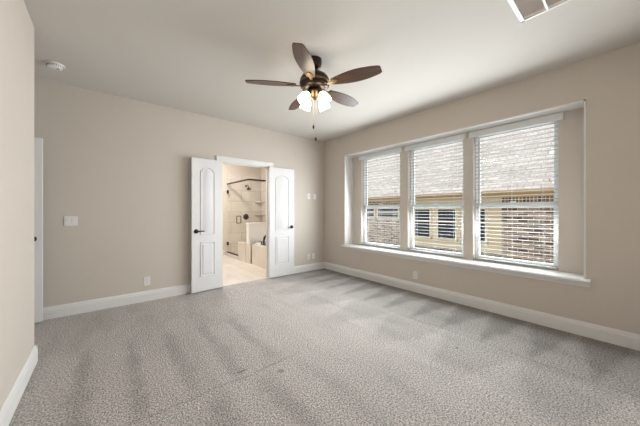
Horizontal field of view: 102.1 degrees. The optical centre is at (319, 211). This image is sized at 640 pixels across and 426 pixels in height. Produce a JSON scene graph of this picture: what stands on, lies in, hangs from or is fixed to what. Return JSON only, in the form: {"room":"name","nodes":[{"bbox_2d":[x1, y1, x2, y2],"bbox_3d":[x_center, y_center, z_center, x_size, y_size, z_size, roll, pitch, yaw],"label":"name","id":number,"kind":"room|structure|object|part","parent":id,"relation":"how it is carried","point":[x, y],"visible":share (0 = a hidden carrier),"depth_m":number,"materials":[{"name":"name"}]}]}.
{"room":"empty bedroom","nodes":[
{"label":"empty bedroom","id":0,"kind":"room"},
{"bbox_2d":[0,0,33,408],"bbox_3d":[-1.615,-0.106,0.468,0.990,2.793,3.465,0,0,-40],"label":"wall","id":1,"kind":"structure","parent":0,"point":[16,25],"depth_m":1.69,"materials":[{"name":"beige paint"}]},
{"bbox_2d":[0,345,36,425],"bbox_3d":[-1.227,1.170,0.789,0.017,0.140,3.465,0,0,-40],"label":"baseboard","id":2,"kind":"structure","parent":1,"relation":"attached to","point":[7,410],"depth_m":1.67,"materials":[{"name":"white paint"}]},
{"bbox_2d":[34,77,323,307],"bbox_3d":[-1.931,-0.106,4.032,5.250,2.793,0.120,0,0,-40],"label":"wall","id":3,"kind":"structure","parent":0,"point":[120,165],"depth_m":3.46,"materials":[{"name":"beige paint"}]},
{"bbox_2d":[34,137,42,322],"bbox_3d":[-3.394,0.209,2.588,0.845,2.030,0.109,0,0,-40],"label":"door","id":4,"kind":"structure","parent":3,"relation":"in","point":[38,142],"depth_m":2.85,"materials":[{"name":"white paint"}]},
{"bbox_2d":[64,216,77,225],"bbox_3d":[-2.972,0.118,3.086,0.118,0.117,0.010,0,0,-40],"label":"light switch","id":5,"kind":"object","parent":3,"relation":"attached to","point":[68,220],"visible":1,"depth_m":3.09,"materials":[{"name":"white plastic"}]},
{"bbox_2d":[43,284,190,319],"bbox_3d":[-2.751,1.170,3.265,2.808,0.140,0.017,0,0,-40],"label":"baseboard","id":6,"kind":"structure","parent":3,"relation":"attached to","point":[69,309],"depth_m":3.32,"materials":[{"name":"white paint"}]},
{"bbox_2d":[144,277,149,285],"bbox_3d":[-2.388,0.967,3.571,0.072,0.117,0.008,0,0,-40],"label":"wall outlet","id":7,"kind":"object","parent":3,"relation":"attached to","point":[146,279],"visible":1,"depth_m":3.56,"materials":[{"name":"white plastic"}]},
{"bbox_2d":[191,157,222,292],"bbox_3d":[-1.728,0.209,4.003,0.478,2.030,0.109,0,0,-44],"label":"door","id":8,"kind":"structure","parent":3,"relation":"in","point":[206,174],"depth_m":3.98,"materials":[{"name":"white paint"}]},
{"bbox_3d":[-1.734,-0.157,4.003,0.220,1.043,0.011,0,0,-44],"label":"panel","id":9,"kind":"part","parent":8,"relation":"part of","materials":[{"name":"white paint"}]},
{"bbox_3d":[-1.734,0.738,4.003,0.220,0.525,0.011,0,0,-44],"label":"panel","id":10,"kind":"part","parent":8,"relation":"part of","materials":[{"name":"white paint"}]},
{"bbox_2d":[216,155,273,277],"bbox_3d":[-1.313,0.172,4.544,1.035,2.135,0.160,0,0,-40],"label":"door frame","id":11,"kind":"structure","parent":3,"relation":"attached to","point":[226,160],"depth_m":4.77,"materials":[{"name":"white paint"}]},
{"bbox_2d":[268,167,293,277],"bbox_3d":[-0.708,0.209,4.867,0.545,2.030,0.109,0,0,-39],"label":"door","id":12,"kind":"structure","parent":3,"relation":"in","point":[281,181],"depth_m":4.86,"materials":[{"name":"white paint"}]},
{"bbox_3d":[-0.707,-0.157,4.874,0.287,1.043,0.011,0,0,-39],"label":"panel","id":13,"kind":"part","parent":12,"relation":"part of","materials":[{"name":"white paint"}]},
{"bbox_3d":[-0.707,0.738,4.874,0.287,0.525,0.011,0,0,-39],"label":"panel","id":14,"kind":"part","parent":12,"relation":"part of","materials":[{"name":"white paint"}]},
{"bbox_2d":[279,262,323,276],"bbox_3d":[-0.387,1.170,5.223,1.253,0.140,0.017,0,0,-40],"label":"baseboard","id":15,"kind":"structure","parent":3,"relation":"attached to","point":[315,266],"depth_m":5.34,"materials":[{"name":"white paint"}]},
{"bbox_2d":[223,163,260,253],"bbox_3d":[-3.020,-0.106,7.032,3.800,2.793,0.112,0,0,-40],"label":"wall","id":16,"kind":"structure","parent":0,"point":[241,201],"depth_m":7.50,"materials":[{"name":"tile"}]},
{"bbox_2d":[238,242,245,261],"bbox_3d":[-1.901,1.012,6.434,0.120,0.455,0.440,0,0,-40],"label":"wall","id":17,"kind":"structure","parent":0,"point":[241,245],"depth_m":6.41,"materials":[{"name":"tile"}]},
{"bbox_2d":[246,243,250,263],"bbox_3d":[-1.705,1.005,6.155,0.014,0.470,0.240,0,0,-40],"label":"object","id":18,"kind":"object","parent":17,"relation":"attached to","point":[248,246],"visible":1,"depth_m":6.13,"materials":[{"name":"tile"}]},
{"bbox_2d":[246,222,265,262],"bbox_3d":[-1.329,0.762,6.537,1.083,0.955,0.160,0,0,-40],"label":"wall","id":19,"kind":"structure","parent":0,"point":[256,232],"depth_m":6.26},
{"bbox_2d":[9,255,639,425],"bbox_3d":[-1.348,1.280,3.399,5.340,0.080,7.840,0,0,-40],"label":"floor","id":20,"kind":"structure","parent":0,"point":[320,347],"depth_m":2.09,"materials":[{"name":"carpet"}]},
{"bbox_2d":[225,252,237,259],"bbox_3d":[-2.325,1.202,6.945,0.120,0.075,0.908,0,0,-40],"label":"curb","id":21,"kind":"object","parent":20,"relation":"on","point":[226,253],"visible":0.65,"depth_m":6.89,"materials":[{"name":"tile"}]},
{"bbox_2d":[227,179,248,255],"bbox_3d":[-2.162,0.193,6.749,0.130,1.942,1.418,0,0,-40],"label":"shower door","id":22,"kind":"structure","parent":21,"relation":"on","point":[244,179],"depth_m":6.75,"materials":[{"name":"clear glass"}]},
{"bbox_2d":[252,242,265,268],"bbox_3d":[-0.821,1.000,5.949,1.045,0.480,1.386,0,0,-40],"label":"bathtub","id":23,"kind":"object","parent":20,"relation":"on","point":[258,250],"visible":0.18,"depth_m":5.80,"materials":[{"name":"tile"}]},
{"bbox_2d":[260,235,265,245],"bbox_3d":[-1.195,0.624,5.837,0.226,0.271,0.306,0,0,-40],"label":"tub faucet","id":24,"kind":"object","parent":23,"relation":"on","point":[264,237],"visible":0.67,"depth_m":5.77,"materials":[{"name":"black metal"}]},
{"bbox_2d":[24,0,639,141],"bbox_3d":[-0.287,-1.578,2.298,5.670,0.150,4.890,0,0,-40],"label":"ceiling","id":25,"kind":"structure","parent":0,"point":[194,56],"depth_m":2.39,"materials":[{"name":"paint"}]},
{"bbox_2d":[44,60,65,70],"bbox_3d":[-2.718,-1.482,2.654,0.152,0.042,0.152,0,0,-40],"label":"smoke detector","id":26,"kind":"object","parent":25,"relation":"attached to","point":[54,65],"visible":1,"depth_m":2.62,"materials":[{"name":"white plastic"}]},
{"bbox_2d":[245,42,381,140],"bbox_3d":[-0.031,-1.099,2.606,1.250,0.807,1.282,0,0,-40],"label":"ceiling fan","id":27,"kind":"object","parent":25,"relation":"hanging from","point":[315,83],"visible":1,"depth_m":2.46,"materials":[{"name":"brown wood"}]},
{"bbox_3d":[-0.474,-1.241,2.509,0.480,0.040,0.154,0,0,-8],"label":"blade","id":28,"kind":"part","parent":27,"relation":"part of","materials":[{"name":"brown wood"}]},
{"bbox_3d":[-0.240,-1.241,2.951,0.154,0.040,0.480,0,0,-26],"label":"blade","id":29,"kind":"part","parent":27,"relation":"part of","materials":[{"name":"brown wood"}]},
{"bbox_3d":[-0.126,-1.241,2.151,0.154,0.040,0.480,0,0,10],"label":"blade","id":30,"kind":"part","parent":27,"relation":"part of","materials":[{"name":"brown wood"}]},
{"bbox_3d":[-0.149,-1.087,2.471,0.124,0.130,0.114,0,0,-40],"label":"lamp shade","id":31,"kind":"part","parent":27,"relation":"part of","materials":[{"name":"white glass"}]},
{"bbox_3d":[-0.151,-1.087,2.665,0.114,0.130,0.124,0,0,-40],"label":"lamp shade","id":32,"kind":"part","parent":27,"relation":"part of","materials":[{"name":"white glass"}]},
{"bbox_3d":[0.043,-1.087,2.667,0.124,0.130,0.114,0,0,-40],"label":"lamp shade","id":33,"kind":"part","parent":27,"relation":"part of","materials":[{"name":"white glass"}]},
{"bbox_3d":[0.045,-1.087,2.473,0.114,0.130,0.124,0,0,-40],"label":"lamp shade","id":34,"kind":"part","parent":27,"relation":"part of","materials":[{"name":"white glass"}]},
{"bbox_3d":[0.252,-1.241,2.865,0.480,0.040,0.154,0,0,-44],"label":"blade","id":35,"kind":"part","parent":27,"relation":"part of","materials":[{"name":"brown wood"}]},
{"bbox_3d":[0.323,-1.241,2.371,0.480,0.040,0.154,0,0,28],"label":"blade","id":36,"kind":"part","parent":27,"relation":"part of","materials":[{"name":"brown wood"}]},
{"bbox_2d":[507,0,570,22],"bbox_3d":[1.556,-1.497,1.628,0.603,0.012,0.608,0,0,-40],"label":"ceiling vent","id":37,"kind":"object","parent":25,"relation":"in","point":[524,10],"visible":1,"depth_m":1.90,"materials":[{"name":"white plastic"}]},
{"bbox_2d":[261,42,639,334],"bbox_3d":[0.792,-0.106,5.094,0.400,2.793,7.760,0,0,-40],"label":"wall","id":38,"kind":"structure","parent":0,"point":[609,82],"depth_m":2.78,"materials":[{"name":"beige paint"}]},
{"bbox_2d":[363,153,399,247],"bbox_3d":[1.171,-0.198,4.830,0.085,1.725,0.872,0,0,-40],"label":"window","id":39,"kind":"structure","parent":38,"relation":"in","point":[365,206],"depth_m":5.12,"materials":[{"name":"white plastic"}]},
{"bbox_3d":[1.173,-0.198,4.831,0.080,1.725,0.872,0,0,-40],"label":"frame","id":40,"kind":"part","parent":39,"relation":"part of","materials":[{"name":"white plastic"}]},
{"bbox_2d":[359,147,401,248],"bbox_3d":[1.103,-0.213,4.773,0.088,1.744,0.950,0,0,-40],"label":"window blind","id":41,"kind":"object","parent":39,"relation":"attached to","point":[395,150],"visible":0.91,"depth_m":4.78,"materials":[{"name":"white plastic"}]},
{"bbox_3d":[0.924,-0.182,5.014,0.056,1.655,0.002,0,0,-40],"label":"ladder cord","id":42,"kind":"part","parent":41,"relation":"part of","materials":[{"name":"white fabric"}]},
{"bbox_3d":[1.115,0.649,4.783,0.052,0.020,0.852,0,0,-40],"label":"rail","id":43,"kind":"part","parent":41,"relation":"part of","materials":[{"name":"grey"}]},
{"bbox_3d":[1.161,0.267,4.822,0.030,0.753,0.828,0,0,-40],"label":"sash","id":44,"kind":"part","parent":39,"relation":"part of","materials":[{"name":"white plastic"}]},
{"bbox_3d":[1.187,-0.541,4.843,0.030,0.993,0.828,0,0,-40],"label":"sash","id":45,"kind":"part","parent":39,"relation":"part of","materials":[{"name":"white plastic"}]},
{"bbox_2d":[413,271,417,278],"bbox_3d":[1.462,0.982,3.966,0.008,0.117,0.072,0,0,-40],"label":"wall outlet","id":46,"kind":"object","parent":38,"relation":"attached to","point":[415,273],"visible":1,"depth_m":3.96,"materials":[{"name":"white plastic"}]},
{"bbox_2d":[410,140,462,255],"bbox_3d":[1.821,-0.198,4.044,0.085,1.725,0.872,0,0,-40],"label":"window","id":47,"kind":"structure","parent":38,"relation":"in","point":[434,205],"depth_m":4.28,"materials":[{"name":"white plastic"}]},
{"bbox_3d":[1.823,-0.198,4.046,0.080,1.725,0.872,0,0,-40],"label":"frame","id":48,"kind":"part","parent":47,"relation":"part of","materials":[{"name":"white plastic"}]},
{"bbox_2d":[405,133,465,257],"bbox_3d":[1.753,-0.213,3.988,0.088,1.744,0.950,0,0,-40],"label":"window blind","id":49,"kind":"object","parent":47,"relation":"attached to","point":[460,137],"visible":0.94,"depth_m":3.92,"materials":[{"name":"white plastic"}]},
{"bbox_3d":[1.766,0.649,3.998,0.052,0.020,0.852,0,0,-40],"label":"rail","id":50,"kind":"part","parent":49,"relation":"part of","materials":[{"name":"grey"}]},
{"bbox_3d":[1.957,-0.182,3.767,0.056,1.655,0.002,0,0,-40],"label":"ladder cord","id":51,"kind":"part","parent":49,"relation":"part of","materials":[{"name":"white fabric"}]},
{"bbox_3d":[1.965,-0.680,3.694,0.020,0.700,0.019,0,0,-40],"label":"lift cord","id":52,"kind":"part","parent":49,"relation":"part of","materials":[{"name":"white fabric"}]},
{"bbox_3d":[1.812,0.267,4.036,0.030,0.753,0.828,0,0,-40],"label":"sash","id":53,"kind":"part","parent":47,"relation":"part of","materials":[{"name":"white plastic"}]},
{"bbox_3d":[1.837,-0.541,4.057,0.030,0.993,0.828,0,0,-40],"label":"sash","id":54,"kind":"part","parent":47,"relation":"part of","materials":[{"name":"white plastic"}]},
{"bbox_2d":[344,99,585,278],"bbox_3d":[1.643,-0.205,3.923,0.224,1.800,3.360,0,0,-40],"label":"trim","id":55,"kind":"structure","parent":38,"relation":"attached to","point":[348,159],"depth_m":3.68,"materials":[{"name":"white paint"}]},
{"bbox_2d":[341,244,590,287],"bbox_3d":[1.620,0.712,3.904,0.284,0.083,3.430,0,0,-40],"label":"window sill","id":56,"kind":"structure","parent":38,"relation":"attached to","point":[527,272],"depth_m":3.24,"materials":[{"name":"white paint"}]},
{"bbox_2d":[324,262,639,350],"bbox_3d":[1.557,1.170,3.845,0.017,0.140,4.620,0,0,-40],"label":"baseboard","id":57,"kind":"structure","parent":38,"relation":"attached to","point":[605,334],"depth_m":3.00,"materials":[{"name":"white paint"}]},
{"bbox_2d":[475,120,558,269],"bbox_3d":[2.456,-0.198,3.278,0.085,1.725,0.872,0,0,-40],"label":"window","id":58,"kind":"structure","parent":38,"relation":"in","point":[477,203],"depth_m":3.16,"materials":[{"name":"white plastic"}]},
{"bbox_2d":[469,112,562,269],"bbox_3d":[2.388,-0.213,3.221,0.088,1.744,0.950,0,0,-40],"label":"window blind","id":59,"kind":"object","parent":58,"relation":"attached to","point":[551,118],"visible":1,"depth_m":3.19,"materials":[{"name":"white plastic"}]},
{"bbox_3d":[2.400,-0.182,3.232,0.056,1.655,0.002,0,0,-40],"label":"ladder cord","id":60,"kind":"part","parent":59,"relation":"part of","materials":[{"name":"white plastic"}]},
{"bbox_3d":[2.400,0.649,3.232,0.052,0.020,0.852,0,0,-40],"label":"rail","id":61,"kind":"part","parent":59,"relation":"part of","materials":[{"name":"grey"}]},
{"bbox_3d":[2.600,-0.680,2.928,0.020,0.700,0.019,0,0,-40],"label":"lift cord","id":62,"kind":"part","parent":59,"relation":"part of","materials":[{"name":"white fabric"}]},
{"bbox_3d":[2.446,0.267,3.270,0.030,0.753,0.828,0,0,-40],"label":"sash","id":63,"kind":"part","parent":58,"relation":"part of","materials":[{"name":"white plastic"}]},
{"bbox_3d":[2.472,-0.541,3.291,0.030,0.993,0.828,0,0,-40],"label":"sash","id":64,"kind":"part","parent":58,"relation":"part of","materials":[{"name":"white plastic"}]},
{"label":"outside","id":65,"kind":"structure","parent":0,"visible":0},
{"bbox_3d":[5.759,2.290,11.624,15.620,0.100,30.000,0,0,-40],"label":"ground","id":66,"kind":"structure","parent":65,"visible":0},
{"bbox_2d":[367,125,553,263],"bbox_3d":[8.258,-1.430,13.694,14.930,7.340,26.600,0,0,-40],"label":"house","id":67,"kind":"structure","parent":66,"relation":"on","point":[500,223],"depth_m":7.84,"materials":[{"name":"brick"}]},
{"bbox_3d":[1.881,0.075,10.541,0.030,0.330,0.820,0,0,-40],"label":"pane","id":68,"kind":"part","parent":67,"relation":"part of","materials":[{"name":"clear glass"}]},
{"bbox_3d":[2.554,0.075,9.729,0.030,0.330,0.890,0,0,-40],"label":"pane","id":69,"kind":"part","parent":67,"relation":"part of","materials":[{"name":"clear glass"}]},
{"bbox_3d":[3.431,0.400,8.670,0.030,0.900,0.520,0,0,-40],"label":"pane","id":70,"kind":"part","parent":67,"relation":"part of","materials":[{"name":"clear glass"}]},
{"bbox_3d":[3.945,0.400,8.050,0.030,0.900,0.530,0,0,-40],"label":"pane","id":71,"kind":"part","parent":67,"relation":"part of","materials":[{"name":"clear glass"}]},
{"bbox_3d":[4.458,0.400,7.430,0.030,0.900,0.520,0,0,-40],"label":"pane","id":72,"kind":"part","parent":67,"relation":"part of","materials":[{"name":"clear glass"}]}
]}

